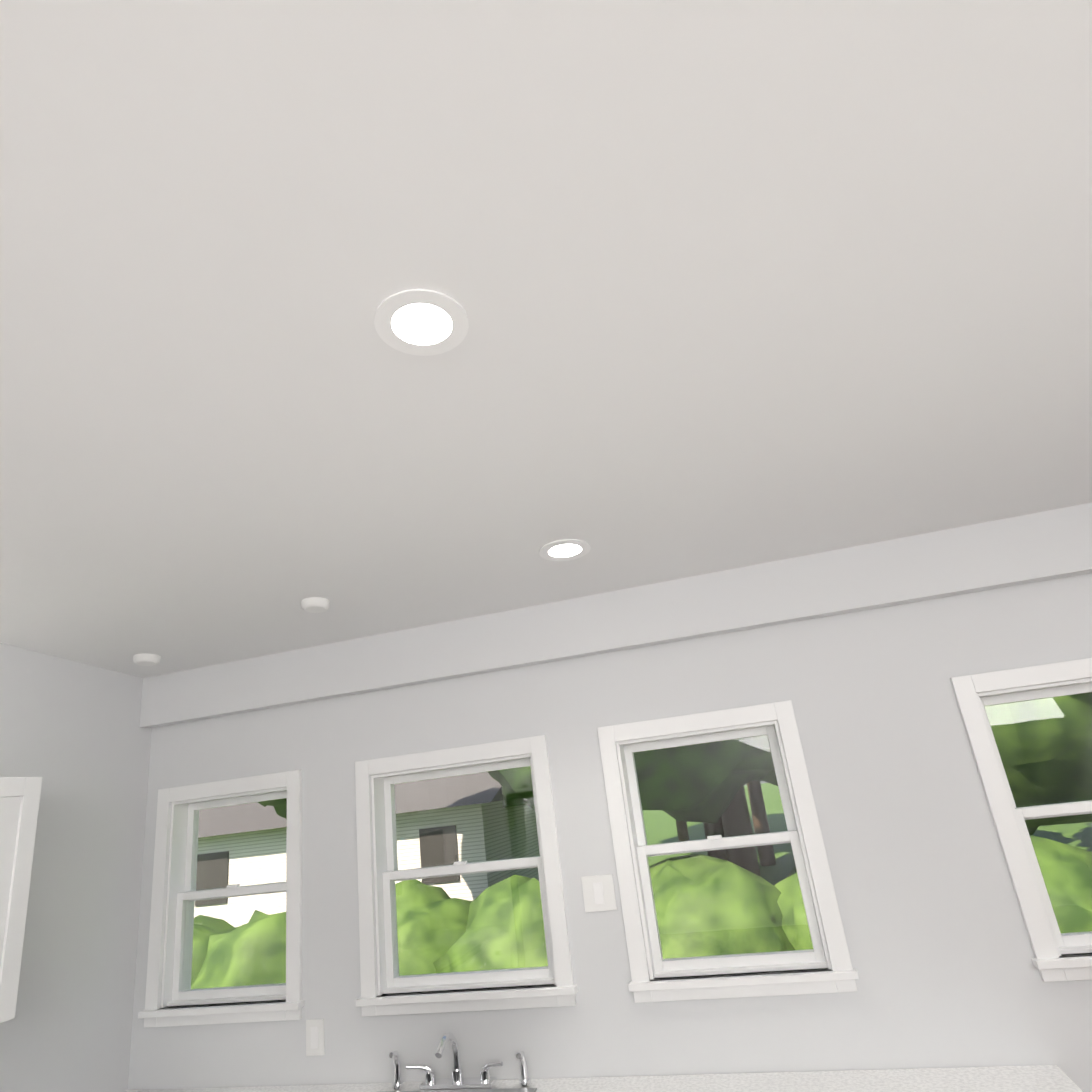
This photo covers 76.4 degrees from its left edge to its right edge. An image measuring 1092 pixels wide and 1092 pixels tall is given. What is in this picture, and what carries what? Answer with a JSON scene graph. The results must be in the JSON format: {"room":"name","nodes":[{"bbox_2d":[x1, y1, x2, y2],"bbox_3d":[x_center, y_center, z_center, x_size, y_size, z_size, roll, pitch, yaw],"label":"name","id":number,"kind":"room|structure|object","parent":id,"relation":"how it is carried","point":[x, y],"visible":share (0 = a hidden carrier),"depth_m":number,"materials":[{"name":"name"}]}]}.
{"room":"kitchen","nodes":[
{"label":"kitchen","id":0,"kind":"room"},
{"bbox_2d":[0,643,151,1091],"bbox_3d":[-2.683,0.600,-0.080,0.150,3.117,6.900,-12,-19,13],"label":"wall","id":1,"kind":"structure","parent":0,"point":[75,736],"depth_m":2.70,"materials":[{"name":"white paint"}]},
{"bbox_2d":[0,777,41,1022],"bbox_3d":[-1.831,1.046,1.997,0.379,0.690,0.460,-12,-19,13],"label":"upper cabinet","id":2,"kind":"object","parent":1,"relation":"attached to","point":[19,801],"visible":1,"depth_m":2.14,"materials":[{"name":"white wood"}]},
{"bbox_2d":[0,0,1091,677],"bbox_3d":[-0.087,-1.180,-0.294,5.900,0.720,6.900,-12,-19,13],"label":"ceiling","id":3,"kind":"structure","parent":0,"point":[728,284],"depth_m":1.24,"materials":[{"name":"white paint"}]},
{"bbox_2d":[133,653,160,665],"bbox_3d":[-1.665,0.476,2.896,0.100,0.030,0.100,-12,-24,13],"label":"detector","id":4,"kind":"object","parent":3,"relation":"attached to","point":[144,659],"visible":1,"depth_m":2.87,"materials":[{"name":"white plastic"}]},
{"bbox_2d":[301,597,329,612],"bbox_3d":[-0.829,0.215,2.498,0.100,0.030,0.100,-12,-24,13],"label":"detector","id":5,"kind":"object","parent":3,"relation":"attached to","point":[315,604],"visible":1,"depth_m":2.47,"materials":[{"name":"white plastic"}]},
{"bbox_2d":[374,289,468,355],"bbox_3d":[-0.227,-0.405,1.269,0.170,0.004,0.170,-12,-24,13],"label":"recessed light","id":6,"kind":"object","parent":3,"relation":"in","point":[423,319],"visible":1,"depth_m":1.26,"materials":[{"name":"white plastic"}]},
{"bbox_2d":[539,539,590,560],"bbox_3d":[0.062,0.015,2.283,0.170,0.004,0.170,-12,-24,13],"label":"recessed light","id":7,"kind":"object","parent":3,"relation":"in","point":[566,548],"visible":1,"depth_m":2.28,"materials":[{"name":"white plastic"}]},
{"bbox_2d":[128,573,1091,1091],"bbox_3d":[1.012,1.275,2.293,5.600,2.530,0.150,-12,-19,13],"label":"wall","id":8,"kind":"structure","parent":0,"point":[940,949],"depth_m":2.41,"materials":[{"name":"white paint"}]},
{"bbox_2d":[138,770,304,1027],"bbox_3d":[-1.296,1.446,2.898,0.728,0.900,0.190,-12,-19,13],"label":"window","id":9,"kind":"structure","parent":8,"relation":"in","point":[176,926],"depth_m":2.87,"materials":[{"name":"white wood"}]},
{"bbox_2d":[306,1019,324,1055],"bbox_3d":[-0.860,1.830,2.586,0.075,0.115,0.008,-12,-19,13],"label":"electrical outlet","id":10,"kind":"object","parent":8,"relation":"attached to","point":[315,1037],"visible":1,"depth_m":2.58,"materials":[{"name":"white plastic"}]},
{"bbox_2d":[355,735,577,1016],"bbox_3d":[-0.321,1.247,2.672,0.834,0.900,0.190,-12,-19,13],"label":"window","id":11,"kind":"structure","parent":8,"relation":"in","point":[377,780],"depth_m":2.63,"materials":[{"name":"white wood"}]},
{"bbox_2d":[581,874,616,911],"bbox_3d":[0.187,1.231,2.463,0.115,0.115,0.008,-12,-19,13],"label":"light switch","id":12,"kind":"object","parent":8,"relation":"attached to","point":[598,892],"visible":1,"depth_m":2.46,"materials":[{"name":"white plastic"}]},
{"bbox_2d":[139,503,1091,727],"bbox_3d":[0.849,0.164,2.565,5.600,0.240,0.070,-12,-19,13],"label":"header beam","id":13,"kind":"structure","parent":8,"relation":"attached to","point":[1029,548],"depth_m":2.63,"materials":[{"name":"white paint"}]},
{"bbox_2d":[597,700,858,1002],"bbox_3d":[0.603,1.058,2.459,0.728,0.900,0.190,-12,-19,13],"label":"window","id":14,"kind":"structure","parent":8,"relation":"in","point":[804,837],"depth_m":2.40,"materials":[{"name":"white wood"}]},
{"bbox_2d":[950,658,1091,981],"bbox_3d":[1.822,0.809,2.177,0.820,0.900,0.190,-12,-19,13],"label":"window","id":15,"kind":"structure","parent":8,"relation":"in","point":[975,694],"depth_m":2.22,"materials":[{"name":"white wood"}]},
{"bbox_3d":[0.252,1.548,-1.238,5.900,0.100,6.900,-12,-19,13],"label":"floor","id":16,"kind":"structure","parent":0,"visible":0},
{"bbox_3d":[-1.257,2.349,2.023,0.958,0.868,0.958,-12,-19,13],"label":"base cabinet","id":17,"kind":"object","parent":16,"relation":"on","visible":0},
{"bbox_2d":[125,1065,1083,1091],"bbox_3d":[-0.251,1.653,1.778,3.259,0.040,1.259,-12,-19,13],"label":"countertop","id":18,"kind":"structure","parent":17,"relation":"on","point":[1043,1078],"depth_m":2.10,"materials":[{"name":"white stone"}]},
{"bbox_2d":[379,1088,536,1091],"bbox_3d":[-0.360,1.842,2.081,0.580,0.186,0.470,-12,-19,13],"label":"sink","id":19,"kind":"object","parent":18,"relation":"in","point":[505,1090],"visible":0.95,"depth_m":2.29,"materials":[{"name":"silver metal"}]},
{"bbox_2d":[389,1033,530,1089],"bbox_3d":[-0.317,1.732,2.329,0.504,0.173,0.176,-12,-19,13],"label":"faucet","id":20,"kind":"object","parent":18,"relation":"on","point":[457,1080],"visible":0.98,"depth_m":2.35,"materials":[{"name":"silver metal"}]},
{"label":"outside","id":21,"kind":"structure","parent":0,"visible":0},
{"bbox_2d":[642,783,1091,885],"bbox_3d":[10.817,16.794,43.673,120.000,0.200,89.600,-12,-19,13],"label":"ground","id":22,"kind":"structure","parent":21,"point":[784,849],"depth_m":24.33,"materials":[{"name":"green plant"}]},
{"bbox_2d":[258,798,286,818],"bbox_3d":[-3.780,3.750,12.159,4.350,7.224,4.042,-12,-19,13],"label":"tree","id":23,"kind":"object","parent":22,"relation":"on","point":[280,808],"depth_m":11.21,"materials":[{"name":"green plant"}]},
{"bbox_2d":[194,772,539,926],"bbox_3d":[-5.387,8.398,20.376,11.400,4.200,9.000,-12,-19,13],"label":"house","id":24,"kind":"structure","parent":22,"relation":"on","point":[414,857],"depth_m":16.54,"materials":[{"name":"grey"}]},
{"bbox_2d":[488,766,534,810],"bbox_3d":[0.503,3.211,12.261,3.939,7.303,3.517,-12,-19,13],"label":"tree","id":25,"kind":"object","parent":22,"relation":"on","point":[507,788],"depth_m":10.75,"materials":[{"name":"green plant"}]},
{"bbox_2d":[191,835,1091,988],"bbox_3d":[2.624,4.356,7.298,23.260,2.263,2.846,-12,-19,13],"label":"hedge","id":26,"kind":"object","parent":22,"relation":"on","point":[484,951],"depth_m":7.44,"materials":[{"name":"green plant"}]},
{"bbox_2d":[676,820,689,841],"bbox_3d":[4.751,6.107,28.967,6.877,11.729,7.953,-12,-19,13],"label":"tree","id":27,"kind":"object","parent":22,"relation":"on","point":[681,825],"depth_m":27.09,"materials":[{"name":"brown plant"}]},
{"bbox_2d":[633,735,773,876],"bbox_3d":[1.814,1.694,9.639,4.698,8.140,6.027,-12,-19,13],"label":"tree","id":28,"kind":"object","parent":22,"relation":"on","point":[701,783],"depth_m":7.85,"materials":[{"name":"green plant"}]},
{"bbox_2d":[703,773,767,860],"bbox_3d":[2.796,3.212,14.135,5.686,7.982,6.062,-12,-19,13],"label":"tree","id":29,"kind":"object","parent":22,"relation":"on","point":[722,853],"depth_m":13.60,"materials":[{"name":"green plant"}]},
{"bbox_2d":[747,780,775,865],"bbox_3d":[5.444,4.205,20.997,8.071,9.960,6.313,-12,-19,13],"label":"tree","id":30,"kind":"object","parent":22,"relation":"on","point":[758,829],"depth_m":19.30,"materials":[{"name":"brown plant"}]},
{"bbox_2d":[762,769,777,785],"bbox_3d":[6.614,2.112,16.483,6.619,10.682,7.599,-12,-19,13],"label":"tree","id":31,"kind":"object","parent":22,"relation":"on","point":[770,779],"depth_m":17.18,"materials":[{"name":"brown plant"}]},
{"bbox_2d":[985,692,1091,834],"bbox_3d":[5.478,1.842,10.657,6.107,7.670,5.770,-12,-19,13],"label":"tree","id":32,"kind":"object","parent":22,"relation":"on","point":[1032,787],"depth_m":8.84,"materials":[{"name":"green plant"}]}
]}

